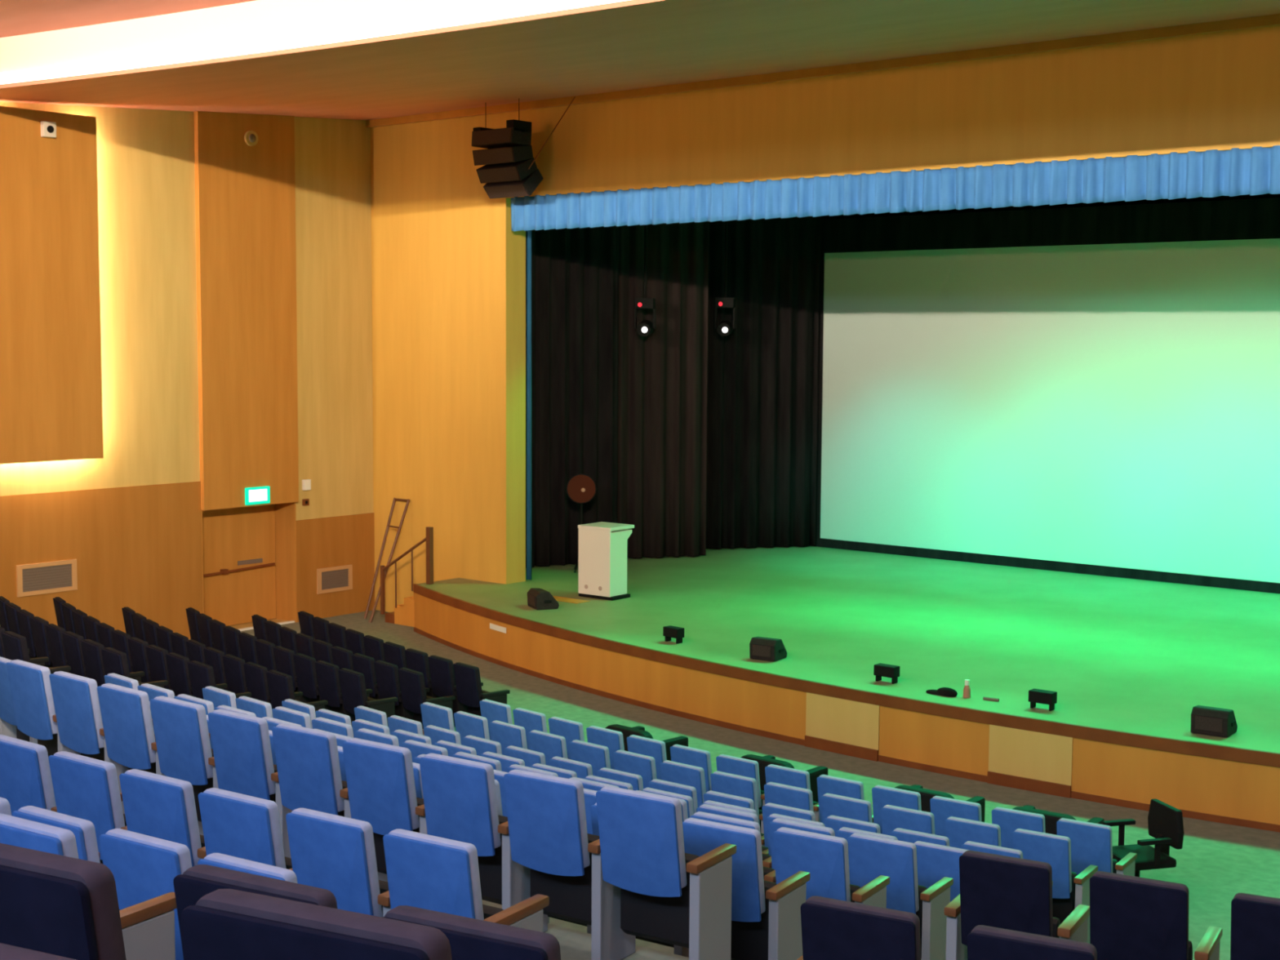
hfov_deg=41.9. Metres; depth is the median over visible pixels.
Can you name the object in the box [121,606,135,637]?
seat
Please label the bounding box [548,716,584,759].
seat
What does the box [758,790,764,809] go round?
seat cushion
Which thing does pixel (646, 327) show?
head
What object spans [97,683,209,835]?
seat
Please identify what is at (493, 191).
grille
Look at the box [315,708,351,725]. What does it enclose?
seat
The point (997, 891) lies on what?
seat
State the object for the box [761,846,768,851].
seat cushion
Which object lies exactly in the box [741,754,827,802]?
lounge chair
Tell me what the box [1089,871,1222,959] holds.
seat
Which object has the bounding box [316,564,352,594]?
air vent
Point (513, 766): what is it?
seat
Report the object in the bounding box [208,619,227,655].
seat
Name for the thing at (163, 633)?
seat
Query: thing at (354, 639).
seat
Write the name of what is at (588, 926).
seat
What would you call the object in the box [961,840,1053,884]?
seat
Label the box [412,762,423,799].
seat
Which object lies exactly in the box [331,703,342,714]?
seat cushion
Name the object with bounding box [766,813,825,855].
seat
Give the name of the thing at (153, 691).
seat
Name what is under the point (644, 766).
seat
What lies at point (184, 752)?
seat
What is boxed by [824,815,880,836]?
seat
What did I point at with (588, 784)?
seat
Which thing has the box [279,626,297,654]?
seat
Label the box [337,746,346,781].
seat
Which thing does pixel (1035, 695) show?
footlight
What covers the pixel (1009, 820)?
seat
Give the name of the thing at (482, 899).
seat cushion
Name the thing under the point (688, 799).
seat
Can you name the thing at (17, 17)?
ceiling
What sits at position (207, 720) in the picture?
seat
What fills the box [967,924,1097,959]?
seat
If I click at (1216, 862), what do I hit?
floor
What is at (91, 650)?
seat
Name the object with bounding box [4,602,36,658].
seat
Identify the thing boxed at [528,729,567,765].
seat
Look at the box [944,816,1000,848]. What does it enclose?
seat
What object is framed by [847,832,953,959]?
seat
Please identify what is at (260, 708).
seat
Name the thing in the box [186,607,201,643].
seat
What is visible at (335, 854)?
seat
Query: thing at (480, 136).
grille
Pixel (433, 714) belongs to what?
seat
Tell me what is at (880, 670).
footlight
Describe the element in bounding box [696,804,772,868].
seat
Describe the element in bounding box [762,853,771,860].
seat cushion
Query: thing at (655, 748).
seat
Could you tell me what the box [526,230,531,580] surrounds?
curtain
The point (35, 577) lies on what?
grille
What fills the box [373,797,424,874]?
seat cushion
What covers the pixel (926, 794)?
lounge chair
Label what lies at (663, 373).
curtain
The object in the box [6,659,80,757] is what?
seat
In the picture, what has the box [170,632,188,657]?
seat
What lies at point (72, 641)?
seat
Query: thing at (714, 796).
seat
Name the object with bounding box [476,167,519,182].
grille
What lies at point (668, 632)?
footlight
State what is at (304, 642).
seat
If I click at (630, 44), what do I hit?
ceiling
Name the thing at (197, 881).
seat
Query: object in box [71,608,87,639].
seat
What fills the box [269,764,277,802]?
seat cushion
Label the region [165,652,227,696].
seat
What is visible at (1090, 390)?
projection screen
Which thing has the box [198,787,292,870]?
seat
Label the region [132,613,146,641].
seat
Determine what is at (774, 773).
seat
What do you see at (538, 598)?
stage monitor
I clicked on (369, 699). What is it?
seat cushion
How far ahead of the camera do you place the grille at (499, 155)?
25.69 m
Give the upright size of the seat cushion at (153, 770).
0.452 m
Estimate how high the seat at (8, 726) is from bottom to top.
0.950 m
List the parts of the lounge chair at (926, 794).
armrest, backrest, armrest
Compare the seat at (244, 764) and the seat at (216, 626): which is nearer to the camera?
the seat at (244, 764)
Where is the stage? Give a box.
[413,545,1279,832]
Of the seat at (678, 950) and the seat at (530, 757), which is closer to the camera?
the seat at (678, 950)
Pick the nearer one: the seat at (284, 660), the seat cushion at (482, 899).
the seat cushion at (482, 899)
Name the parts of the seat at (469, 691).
backrest, panel, armrest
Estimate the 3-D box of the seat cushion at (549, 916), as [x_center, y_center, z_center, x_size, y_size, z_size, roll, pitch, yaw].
[-0.404,2.243,9.370,0.410,0.452,0.130,4,6,34]
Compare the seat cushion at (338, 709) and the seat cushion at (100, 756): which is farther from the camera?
the seat cushion at (338, 709)
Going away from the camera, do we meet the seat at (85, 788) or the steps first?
the seat at (85, 788)
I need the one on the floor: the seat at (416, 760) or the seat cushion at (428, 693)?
the seat at (416, 760)
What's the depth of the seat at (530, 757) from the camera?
14.65 m
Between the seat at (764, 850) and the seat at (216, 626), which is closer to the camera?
the seat at (764, 850)
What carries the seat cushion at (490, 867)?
on the seat at (460, 795)
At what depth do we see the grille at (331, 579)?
28.74 m
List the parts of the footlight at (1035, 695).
leg, leg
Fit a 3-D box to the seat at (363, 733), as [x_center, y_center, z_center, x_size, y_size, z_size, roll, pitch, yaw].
[-1.904,2.438,13.220,0.532,0.950,0.457,5,7,41]
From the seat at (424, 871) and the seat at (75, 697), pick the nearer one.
the seat at (424, 871)
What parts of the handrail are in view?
post, rail, post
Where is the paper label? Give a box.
[489,622,506,633]
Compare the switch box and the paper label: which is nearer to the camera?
the paper label
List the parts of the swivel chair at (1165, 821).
armrest, seat, armrest, backrest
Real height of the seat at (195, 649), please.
0.950 m
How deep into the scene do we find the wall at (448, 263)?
25.49 m
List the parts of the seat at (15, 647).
backrest, armrest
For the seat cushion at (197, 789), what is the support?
on the seat at (184, 752)
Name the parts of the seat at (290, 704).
backrest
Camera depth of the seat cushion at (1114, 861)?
13.59 m
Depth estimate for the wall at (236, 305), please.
26.48 m
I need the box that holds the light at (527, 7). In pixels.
[0,0,628,84]
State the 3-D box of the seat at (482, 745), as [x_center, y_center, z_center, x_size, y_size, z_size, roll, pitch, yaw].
[-1.270,2.801,15.229,0.532,0.950,0.457,5,7,43]
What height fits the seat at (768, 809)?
0.950 m
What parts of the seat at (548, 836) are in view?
backrest, armrest, panel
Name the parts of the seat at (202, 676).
backrest, armrest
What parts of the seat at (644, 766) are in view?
backrest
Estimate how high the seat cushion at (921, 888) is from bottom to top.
0.452 m
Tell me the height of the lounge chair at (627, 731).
0.680 m
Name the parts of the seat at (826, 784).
backrest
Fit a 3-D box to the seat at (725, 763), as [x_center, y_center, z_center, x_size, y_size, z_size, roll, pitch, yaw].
[1.054,3.039,15.652,0.532,0.950,0.457,4,6,40]
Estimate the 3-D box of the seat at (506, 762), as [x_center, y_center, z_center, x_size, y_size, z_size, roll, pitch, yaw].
[-0.956,2.689,13.638,0.532,0.950,0.457,5,6,40]
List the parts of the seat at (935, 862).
backrest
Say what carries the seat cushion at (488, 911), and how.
on the seat at (424, 871)
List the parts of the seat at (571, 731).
backrest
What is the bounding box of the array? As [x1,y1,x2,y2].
[471,98,543,198]
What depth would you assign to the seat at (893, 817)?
13.37 m
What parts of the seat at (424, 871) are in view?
backrest, armrest, panel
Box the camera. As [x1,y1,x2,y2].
[40,120,56,137]
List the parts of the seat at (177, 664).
backrest, armrest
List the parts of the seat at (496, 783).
backrest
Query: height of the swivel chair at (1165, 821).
0.880 m
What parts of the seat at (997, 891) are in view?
armrest, panel, backrest, armrest, panel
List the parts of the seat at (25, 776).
backrest, armrest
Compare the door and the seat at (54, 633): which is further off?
the door
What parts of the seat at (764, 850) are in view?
backrest, armrest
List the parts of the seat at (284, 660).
backrest, panel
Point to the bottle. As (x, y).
(966, 690)
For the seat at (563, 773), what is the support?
on the floor
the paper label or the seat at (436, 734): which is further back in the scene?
the paper label
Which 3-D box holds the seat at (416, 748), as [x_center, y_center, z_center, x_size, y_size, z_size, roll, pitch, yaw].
[-1.484,2.472,12.858,0.532,0.950,0.457,5,6,40]
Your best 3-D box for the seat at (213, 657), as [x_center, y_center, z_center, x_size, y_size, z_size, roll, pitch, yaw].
[-4.736,2.421,19.397,0.457,0.950,0.532,-3,6,-36]
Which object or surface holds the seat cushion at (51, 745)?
on the seat at (30, 687)
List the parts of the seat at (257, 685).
backrest, armrest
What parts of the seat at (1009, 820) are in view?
backrest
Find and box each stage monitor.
[527,587,559,609]
[749,636,786,661]
[1191,705,1237,737]
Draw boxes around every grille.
[22,564,72,591]
[321,568,348,590]
[471,127,511,145]
[472,147,513,164]
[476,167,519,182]
[484,184,528,198]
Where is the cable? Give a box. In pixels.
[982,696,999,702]
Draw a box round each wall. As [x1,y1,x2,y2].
[0,102,374,639]
[370,25,1279,612]
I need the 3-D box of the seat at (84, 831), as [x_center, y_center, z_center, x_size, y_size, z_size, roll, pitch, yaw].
[-2.256,1.828,6.996,0.532,0.950,0.457,4,6,34]
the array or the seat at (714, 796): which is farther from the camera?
the array
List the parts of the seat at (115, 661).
backrest, armrest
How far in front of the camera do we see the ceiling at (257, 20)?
19.74 m
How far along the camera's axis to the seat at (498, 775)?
10.72 m
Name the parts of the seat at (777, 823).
backrest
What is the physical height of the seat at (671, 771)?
0.950 m
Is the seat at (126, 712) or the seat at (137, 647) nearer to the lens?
the seat at (126, 712)
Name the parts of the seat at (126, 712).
backrest, panel, armrest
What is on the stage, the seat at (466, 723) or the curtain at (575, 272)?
the curtain at (575, 272)
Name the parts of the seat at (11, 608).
backrest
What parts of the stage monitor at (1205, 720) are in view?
panel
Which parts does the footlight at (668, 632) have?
leg, leg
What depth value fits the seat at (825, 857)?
9.46 m
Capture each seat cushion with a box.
[16,725,29,742]
[37,733,57,757]
[80,747,104,760]
[99,813,126,863]
[128,733,155,773]
[191,748,213,822]
[200,835,204,847]
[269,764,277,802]
[284,856,292,869]
[309,695,319,702]
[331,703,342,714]
[337,780,347,816]
[355,697,374,719]
[369,693,377,699]
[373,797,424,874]
[378,880,388,913]
[394,702,401,716]
[413,695,433,728]
[426,688,431,696]
[452,696,456,719]
[467,689,488,716]
[477,814,507,903]
[481,898,502,904]
[482,904,503,919]
[530,833,599,925]
[547,915,586,926]
[620,853,699,948]
[635,936,674,947]
[730,880,776,959]
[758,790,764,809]
[758,808,762,831]
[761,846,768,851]
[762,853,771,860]
[763,866,774,879]
[849,884,860,902]
[915,884,927,958]
[1052,871,1077,924]
[1053,916,1060,937]
[1112,858,1117,873]
[1188,940,1192,959]
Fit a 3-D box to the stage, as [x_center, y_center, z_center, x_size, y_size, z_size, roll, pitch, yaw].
[7.298,2.505,23.266,26.380,0.784,12.258,4,6,40]
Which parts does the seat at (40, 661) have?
backrest, armrest, panel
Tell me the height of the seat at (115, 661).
0.950 m
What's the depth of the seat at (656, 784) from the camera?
13.57 m
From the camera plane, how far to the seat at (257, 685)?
18.36 m
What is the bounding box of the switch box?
[302,498,309,506]
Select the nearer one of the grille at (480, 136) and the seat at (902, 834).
the seat at (902, 834)
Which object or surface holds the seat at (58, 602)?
on the floor
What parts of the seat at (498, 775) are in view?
backrest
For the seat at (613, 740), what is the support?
on the floor
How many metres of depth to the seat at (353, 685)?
18.72 m
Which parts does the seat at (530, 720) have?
backrest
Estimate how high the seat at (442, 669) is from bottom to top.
0.950 m
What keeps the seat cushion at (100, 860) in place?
on the seat at (85, 788)
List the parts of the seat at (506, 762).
backrest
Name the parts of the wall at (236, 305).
tall panel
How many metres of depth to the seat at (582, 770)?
14.28 m
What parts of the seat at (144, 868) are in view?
backrest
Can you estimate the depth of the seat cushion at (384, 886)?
7.31 m
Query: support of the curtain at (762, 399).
on the stage
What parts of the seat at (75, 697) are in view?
backrest, panel, armrest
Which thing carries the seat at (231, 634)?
on the floor
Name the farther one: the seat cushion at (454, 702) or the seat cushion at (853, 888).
the seat cushion at (454, 702)
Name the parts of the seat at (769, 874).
backrest, armrest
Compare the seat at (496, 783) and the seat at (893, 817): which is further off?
the seat at (893, 817)
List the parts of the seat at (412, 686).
backrest, armrest, panel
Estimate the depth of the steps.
27.91 m
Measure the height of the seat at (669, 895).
0.950 m
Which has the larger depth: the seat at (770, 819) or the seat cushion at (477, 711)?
the seat cushion at (477, 711)
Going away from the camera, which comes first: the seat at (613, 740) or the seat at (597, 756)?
the seat at (597, 756)
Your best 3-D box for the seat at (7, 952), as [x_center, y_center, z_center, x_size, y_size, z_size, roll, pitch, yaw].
[-0.624,0.948,1.948,0.532,0.950,0.457,3,5,25]
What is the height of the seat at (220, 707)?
0.950 m
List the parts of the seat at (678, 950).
panel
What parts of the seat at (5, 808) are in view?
backrest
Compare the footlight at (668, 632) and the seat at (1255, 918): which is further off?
the footlight at (668, 632)
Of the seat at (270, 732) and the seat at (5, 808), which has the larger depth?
the seat at (270, 732)
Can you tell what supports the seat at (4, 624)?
on the floor
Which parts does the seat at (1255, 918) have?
backrest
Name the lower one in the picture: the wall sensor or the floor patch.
the floor patch
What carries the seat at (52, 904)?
on the floor
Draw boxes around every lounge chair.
[605,724,688,760]
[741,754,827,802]
[894,784,985,822]
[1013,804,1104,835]
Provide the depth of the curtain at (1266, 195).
30.12 m
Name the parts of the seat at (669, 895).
backrest, panel, armrest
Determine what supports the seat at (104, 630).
on the floor
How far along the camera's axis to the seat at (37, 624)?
18.11 m
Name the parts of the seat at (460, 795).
backrest, armrest, panel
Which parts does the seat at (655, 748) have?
backrest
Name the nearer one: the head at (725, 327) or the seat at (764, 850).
the seat at (764, 850)
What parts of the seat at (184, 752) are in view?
backrest, armrest, panel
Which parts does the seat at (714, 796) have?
backrest, armrest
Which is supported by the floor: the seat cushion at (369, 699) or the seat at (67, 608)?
the seat at (67, 608)
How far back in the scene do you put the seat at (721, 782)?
14.35 m
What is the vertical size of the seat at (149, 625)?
0.950 m
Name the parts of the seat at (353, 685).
backrest, panel, armrest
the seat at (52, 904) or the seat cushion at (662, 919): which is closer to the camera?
the seat at (52, 904)
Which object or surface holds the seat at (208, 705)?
on the floor
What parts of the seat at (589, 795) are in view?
backrest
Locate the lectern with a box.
[577,521,634,600]
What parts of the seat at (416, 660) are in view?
backrest, panel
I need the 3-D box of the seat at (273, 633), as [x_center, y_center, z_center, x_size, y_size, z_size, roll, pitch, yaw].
[-4.780,2.396,22.707,0.457,0.950,0.532,-3,6,-32]
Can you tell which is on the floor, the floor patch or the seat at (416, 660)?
the seat at (416, 660)
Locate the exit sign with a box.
[244,485,270,505]
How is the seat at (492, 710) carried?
on the floor
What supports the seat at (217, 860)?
on the floor
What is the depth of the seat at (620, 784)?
12.74 m
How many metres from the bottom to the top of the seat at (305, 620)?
0.950 m
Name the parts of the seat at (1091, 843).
backrest, panel, armrest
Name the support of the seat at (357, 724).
on the floor
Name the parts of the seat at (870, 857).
backrest, panel, armrest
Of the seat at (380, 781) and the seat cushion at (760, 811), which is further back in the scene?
the seat cushion at (760, 811)
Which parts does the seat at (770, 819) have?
backrest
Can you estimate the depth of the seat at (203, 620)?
22.32 m
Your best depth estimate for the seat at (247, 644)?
20.91 m
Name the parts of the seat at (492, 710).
backrest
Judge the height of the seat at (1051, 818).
0.680 m
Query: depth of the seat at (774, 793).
14.02 m
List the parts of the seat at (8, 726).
backrest, panel, panel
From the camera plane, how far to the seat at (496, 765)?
12.31 m
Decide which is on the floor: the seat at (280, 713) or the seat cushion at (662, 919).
the seat at (280, 713)
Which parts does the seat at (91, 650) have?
backrest, panel, armrest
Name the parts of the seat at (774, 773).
backrest, armrest, panel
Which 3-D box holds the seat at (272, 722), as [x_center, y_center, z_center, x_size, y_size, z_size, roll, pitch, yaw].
[-2.456,2.214,12.287,0.532,0.950,0.457,5,7,41]
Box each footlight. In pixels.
[662,625,684,643]
[873,662,899,684]
[1028,688,1057,711]
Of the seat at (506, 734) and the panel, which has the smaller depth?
the seat at (506, 734)
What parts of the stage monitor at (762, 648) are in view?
panel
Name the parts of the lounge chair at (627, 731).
backrest, armrest, armrest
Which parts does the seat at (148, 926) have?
backrest, armrest, panel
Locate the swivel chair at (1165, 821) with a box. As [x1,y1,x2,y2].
[1102,798,1183,876]
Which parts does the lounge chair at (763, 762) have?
backrest, armrest, armrest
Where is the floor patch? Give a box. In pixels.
[552,595,590,603]
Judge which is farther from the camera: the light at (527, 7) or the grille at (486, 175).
the grille at (486, 175)
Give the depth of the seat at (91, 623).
19.81 m
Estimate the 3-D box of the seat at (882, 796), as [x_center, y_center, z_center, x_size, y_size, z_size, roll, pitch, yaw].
[2.362,3.136,14.624,0.532,0.950,0.457,4,6,37]
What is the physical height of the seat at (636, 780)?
0.950 m
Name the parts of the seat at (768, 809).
backrest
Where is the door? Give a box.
[202,504,294,631]
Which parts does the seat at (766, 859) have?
backrest, armrest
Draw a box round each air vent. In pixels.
[16,559,77,596]
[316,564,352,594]
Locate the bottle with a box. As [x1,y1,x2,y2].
[963,679,970,697]
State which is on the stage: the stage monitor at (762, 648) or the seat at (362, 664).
the stage monitor at (762, 648)
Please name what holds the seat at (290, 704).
on the floor
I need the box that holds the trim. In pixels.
[365,13,1279,127]
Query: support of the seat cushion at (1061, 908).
on the seat at (1070, 890)
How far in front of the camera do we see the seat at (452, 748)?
13.82 m
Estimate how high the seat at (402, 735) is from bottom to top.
0.950 m
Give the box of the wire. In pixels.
[528,96,575,168]
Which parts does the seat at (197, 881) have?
backrest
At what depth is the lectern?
25.89 m
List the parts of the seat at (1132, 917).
armrest, panel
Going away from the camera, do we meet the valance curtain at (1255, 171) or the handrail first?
the valance curtain at (1255, 171)
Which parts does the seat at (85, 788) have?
backrest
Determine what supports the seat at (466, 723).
on the floor
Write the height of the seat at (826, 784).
0.950 m
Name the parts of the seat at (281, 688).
backrest, armrest, panel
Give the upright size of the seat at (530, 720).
0.950 m
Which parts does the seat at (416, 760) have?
backrest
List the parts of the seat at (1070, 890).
backrest, panel, armrest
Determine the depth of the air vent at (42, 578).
24.55 m
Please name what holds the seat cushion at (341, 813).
on the seat at (307, 759)
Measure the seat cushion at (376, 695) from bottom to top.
0.452 m
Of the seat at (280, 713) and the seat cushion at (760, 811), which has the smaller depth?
the seat at (280, 713)
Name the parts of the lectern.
panel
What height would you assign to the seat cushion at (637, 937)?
0.452 m
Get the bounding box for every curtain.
[511,145,1279,231]
[525,225,618,567]
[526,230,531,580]
[617,221,709,558]
[706,216,820,548]
[820,193,1279,219]
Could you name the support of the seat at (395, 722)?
on the floor
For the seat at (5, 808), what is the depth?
7.04 m
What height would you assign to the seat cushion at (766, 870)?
0.452 m
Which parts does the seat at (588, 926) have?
panel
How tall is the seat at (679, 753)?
0.950 m
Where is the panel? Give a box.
[0,106,103,463]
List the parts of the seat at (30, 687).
backrest, armrest, panel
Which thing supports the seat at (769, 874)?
on the floor
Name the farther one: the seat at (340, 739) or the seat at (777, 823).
the seat at (340, 739)
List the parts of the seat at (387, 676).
backrest, panel, armrest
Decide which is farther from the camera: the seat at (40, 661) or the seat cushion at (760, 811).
the seat at (40, 661)
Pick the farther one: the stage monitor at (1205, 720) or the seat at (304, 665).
the seat at (304, 665)
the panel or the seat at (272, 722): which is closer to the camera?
the seat at (272, 722)
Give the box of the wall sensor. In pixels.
[244,130,257,146]
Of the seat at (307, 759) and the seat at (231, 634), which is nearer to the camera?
the seat at (307, 759)
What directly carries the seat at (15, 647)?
on the floor
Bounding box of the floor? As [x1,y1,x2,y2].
[188,609,1279,959]
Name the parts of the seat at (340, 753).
backrest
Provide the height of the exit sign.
0.280 m
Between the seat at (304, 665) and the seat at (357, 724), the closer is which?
the seat at (357, 724)
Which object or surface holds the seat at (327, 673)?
on the floor
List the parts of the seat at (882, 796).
backrest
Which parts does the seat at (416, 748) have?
backrest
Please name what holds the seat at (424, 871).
on the floor
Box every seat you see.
[0,595,9,631]
[0,626,48,666]
[0,656,37,743]
[0,734,122,815]
[0,797,100,859]
[0,813,177,959]
[0,843,126,959]
[0,942,76,959]
[1,631,71,674]
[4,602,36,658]
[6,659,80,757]
[12,805,100,862]
[17,608,50,667]
[30,616,53,667]
[44,623,68,672]
[48,671,153,813]
[48,751,127,863]
[53,596,66,631]
[62,603,75,633]
[62,631,86,677]
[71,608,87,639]
[80,639,144,686]
[83,615,100,643]
[96,622,115,648]
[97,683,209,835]
[99,828,191,959]
[101,647,168,688]
[104,673,138,689]
[111,629,133,672]
[119,768,206,866]
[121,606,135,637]
[127,636,151,682]
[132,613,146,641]
[137,683,174,701]
[143,619,159,646]
[146,644,171,690]
[150,695,218,822]
[155,626,173,653]
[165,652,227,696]
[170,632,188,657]
[173,693,213,715]
[173,864,337,959]
[180,888,451,959]
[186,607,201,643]
[186,639,205,663]
[187,660,251,699]
[196,613,213,648]
[197,853,297,883]
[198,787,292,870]
[202,685,236,708]
[203,646,227,690]
[206,715,213,749]
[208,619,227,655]
[208,709,292,857]
[213,705,256,716]
[222,626,242,658]
[222,653,248,693]
[235,696,272,718]
[238,632,258,664]
[243,662,302,706]
[251,614,267,641]
[254,639,276,671]
[262,716,302,730]
[264,620,281,646]
[266,670,328,711]
[268,729,276,764]
[271,706,311,728]
[271,723,387,881]
[273,645,309,702]
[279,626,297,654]
[281,698,354,737]
[285,808,391,916]
[293,653,331,711]
[294,632,315,657]
[297,610,315,639]
[311,616,330,643]
[311,716,353,737]
[312,639,333,664]
[315,660,372,732]
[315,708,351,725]
[315,728,351,746]
[327,622,347,649]
[331,646,354,671]
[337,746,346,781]
[338,668,397,726]
[342,737,427,874]
[344,628,365,655]
[351,653,379,699]
[351,719,390,737]
[354,706,387,726]
[355,728,399,746]
[363,635,385,662]
[373,660,429,719]
[381,905,560,959]
[382,641,407,669]
[382,828,549,932]
[387,715,422,735]
[391,729,431,746]
[398,667,455,728]
[401,739,448,762]
[404,648,455,726]
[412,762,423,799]
[413,754,426,763]
[419,753,547,932]
[420,702,454,735]
[423,724,461,745]
[427,655,483,719]
[434,740,476,756]
[452,751,502,771]
[453,662,510,716]
[453,711,489,745]
[462,735,502,755]
[480,698,512,740]
[480,751,524,772]
[481,779,549,923]
[489,720,527,755]
[493,769,508,817]
[503,768,635,959]
[504,745,546,767]
[506,764,558,777]
[512,707,547,749]
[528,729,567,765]
[529,763,577,778]
[547,915,591,933]
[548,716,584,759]
[549,756,592,778]
[568,739,610,776]
[569,777,618,791]
[583,775,632,790]
[583,788,597,834]
[586,725,624,769]
[590,802,688,957]
[595,786,736,959]
[596,767,643,791]
[613,750,656,789]
[626,734,666,779]
[635,790,688,822]
[640,787,693,817]
[648,778,697,813]
[660,760,706,807]
[670,744,711,792]
[682,817,810,959]
[689,811,776,883]
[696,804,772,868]
[701,800,768,854]
[703,791,764,846]
[710,770,764,833]
[715,754,764,809]
[762,802,815,847]
[764,764,819,822]
[764,782,813,812]
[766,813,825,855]
[768,817,835,869]
[773,826,889,908]
[796,896,920,959]
[817,774,873,822]
[820,793,872,824]
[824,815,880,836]
[835,826,897,840]
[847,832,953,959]
[871,785,921,834]
[880,804,934,835]
[890,827,949,846]
[914,840,969,902]
[929,795,982,836]
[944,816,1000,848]
[944,850,1089,959]
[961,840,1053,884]
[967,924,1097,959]
[991,806,1045,848]
[1012,828,1097,943]
[1056,817,1137,875]
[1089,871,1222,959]
[1230,893,1279,959]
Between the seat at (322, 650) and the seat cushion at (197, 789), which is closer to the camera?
the seat cushion at (197, 789)
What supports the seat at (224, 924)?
on the floor
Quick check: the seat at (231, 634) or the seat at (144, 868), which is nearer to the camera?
the seat at (144, 868)
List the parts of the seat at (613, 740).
backrest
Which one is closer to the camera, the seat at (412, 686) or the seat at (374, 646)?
the seat at (412, 686)
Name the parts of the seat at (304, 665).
backrest, panel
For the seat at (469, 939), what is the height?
0.950 m
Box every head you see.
[634,224,655,336]
[714,221,735,336]
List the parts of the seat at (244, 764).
backrest, armrest, panel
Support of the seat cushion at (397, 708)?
on the seat at (387, 676)
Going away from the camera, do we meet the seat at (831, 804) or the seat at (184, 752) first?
the seat at (184, 752)
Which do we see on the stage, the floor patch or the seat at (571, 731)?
the floor patch
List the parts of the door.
plate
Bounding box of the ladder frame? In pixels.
[363,497,409,622]
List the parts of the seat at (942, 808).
backrest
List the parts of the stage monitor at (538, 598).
panel, handle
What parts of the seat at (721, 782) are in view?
armrest, panel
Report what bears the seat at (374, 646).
on the floor
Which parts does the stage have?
fascia panel, fascia panel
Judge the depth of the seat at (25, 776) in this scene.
8.40 m
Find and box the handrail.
[380,526,433,614]
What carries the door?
in the wall at (236, 305)
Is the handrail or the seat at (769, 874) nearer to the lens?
the seat at (769, 874)
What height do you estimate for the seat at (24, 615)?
0.950 m
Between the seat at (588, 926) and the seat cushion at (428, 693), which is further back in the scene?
the seat cushion at (428, 693)
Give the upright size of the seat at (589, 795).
0.950 m
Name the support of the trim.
attached to the wall at (448, 263)
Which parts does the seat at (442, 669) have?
backrest, panel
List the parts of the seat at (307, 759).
backrest, armrest, panel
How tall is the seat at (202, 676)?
0.950 m
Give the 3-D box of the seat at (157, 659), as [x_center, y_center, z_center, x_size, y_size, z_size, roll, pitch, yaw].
[-5.040,2.273,18.169,0.457,0.950,0.532,-3,6,-37]
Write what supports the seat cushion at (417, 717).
on the seat at (412, 686)
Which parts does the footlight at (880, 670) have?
leg, leg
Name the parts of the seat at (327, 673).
backrest, panel, armrest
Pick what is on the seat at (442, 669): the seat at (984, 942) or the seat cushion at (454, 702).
the seat cushion at (454, 702)
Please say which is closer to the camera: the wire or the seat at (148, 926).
the seat at (148, 926)
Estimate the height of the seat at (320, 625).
0.950 m
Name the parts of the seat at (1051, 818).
armrest, backrest, armrest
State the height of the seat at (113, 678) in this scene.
0.950 m
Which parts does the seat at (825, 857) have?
backrest, panel, armrest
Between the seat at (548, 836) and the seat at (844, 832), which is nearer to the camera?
the seat at (548, 836)
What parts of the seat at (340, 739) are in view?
backrest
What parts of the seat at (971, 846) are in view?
backrest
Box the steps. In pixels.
[385,591,414,626]
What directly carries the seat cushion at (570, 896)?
on the seat at (548, 836)
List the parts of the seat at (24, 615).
backrest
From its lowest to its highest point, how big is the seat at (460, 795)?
0.950 m
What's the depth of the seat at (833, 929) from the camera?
6.07 m
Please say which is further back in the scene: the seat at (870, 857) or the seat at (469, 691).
the seat at (469, 691)
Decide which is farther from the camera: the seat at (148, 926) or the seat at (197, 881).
the seat at (148, 926)
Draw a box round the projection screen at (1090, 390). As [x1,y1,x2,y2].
[815,197,1279,593]
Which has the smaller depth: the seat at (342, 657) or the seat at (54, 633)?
the seat at (54, 633)
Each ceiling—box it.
[0,0,256,37]
[0,0,526,72]
[0,0,1279,120]
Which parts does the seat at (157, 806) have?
armrest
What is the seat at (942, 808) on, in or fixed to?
on the floor
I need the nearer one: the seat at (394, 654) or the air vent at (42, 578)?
the seat at (394, 654)
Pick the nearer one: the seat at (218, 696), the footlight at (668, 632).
the seat at (218, 696)
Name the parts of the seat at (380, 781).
backrest, armrest, panel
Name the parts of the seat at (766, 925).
backrest, panel, armrest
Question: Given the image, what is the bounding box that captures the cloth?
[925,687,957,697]
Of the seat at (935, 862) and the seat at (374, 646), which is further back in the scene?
the seat at (374, 646)
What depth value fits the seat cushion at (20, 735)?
12.93 m
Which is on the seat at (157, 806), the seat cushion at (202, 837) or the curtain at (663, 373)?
the seat cushion at (202, 837)
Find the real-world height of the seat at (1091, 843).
0.950 m
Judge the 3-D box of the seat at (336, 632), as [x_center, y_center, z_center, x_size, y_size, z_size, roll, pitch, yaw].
[-3.893,2.413,22.571,0.457,0.950,0.532,-3,6,-34]
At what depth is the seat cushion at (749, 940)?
8.66 m

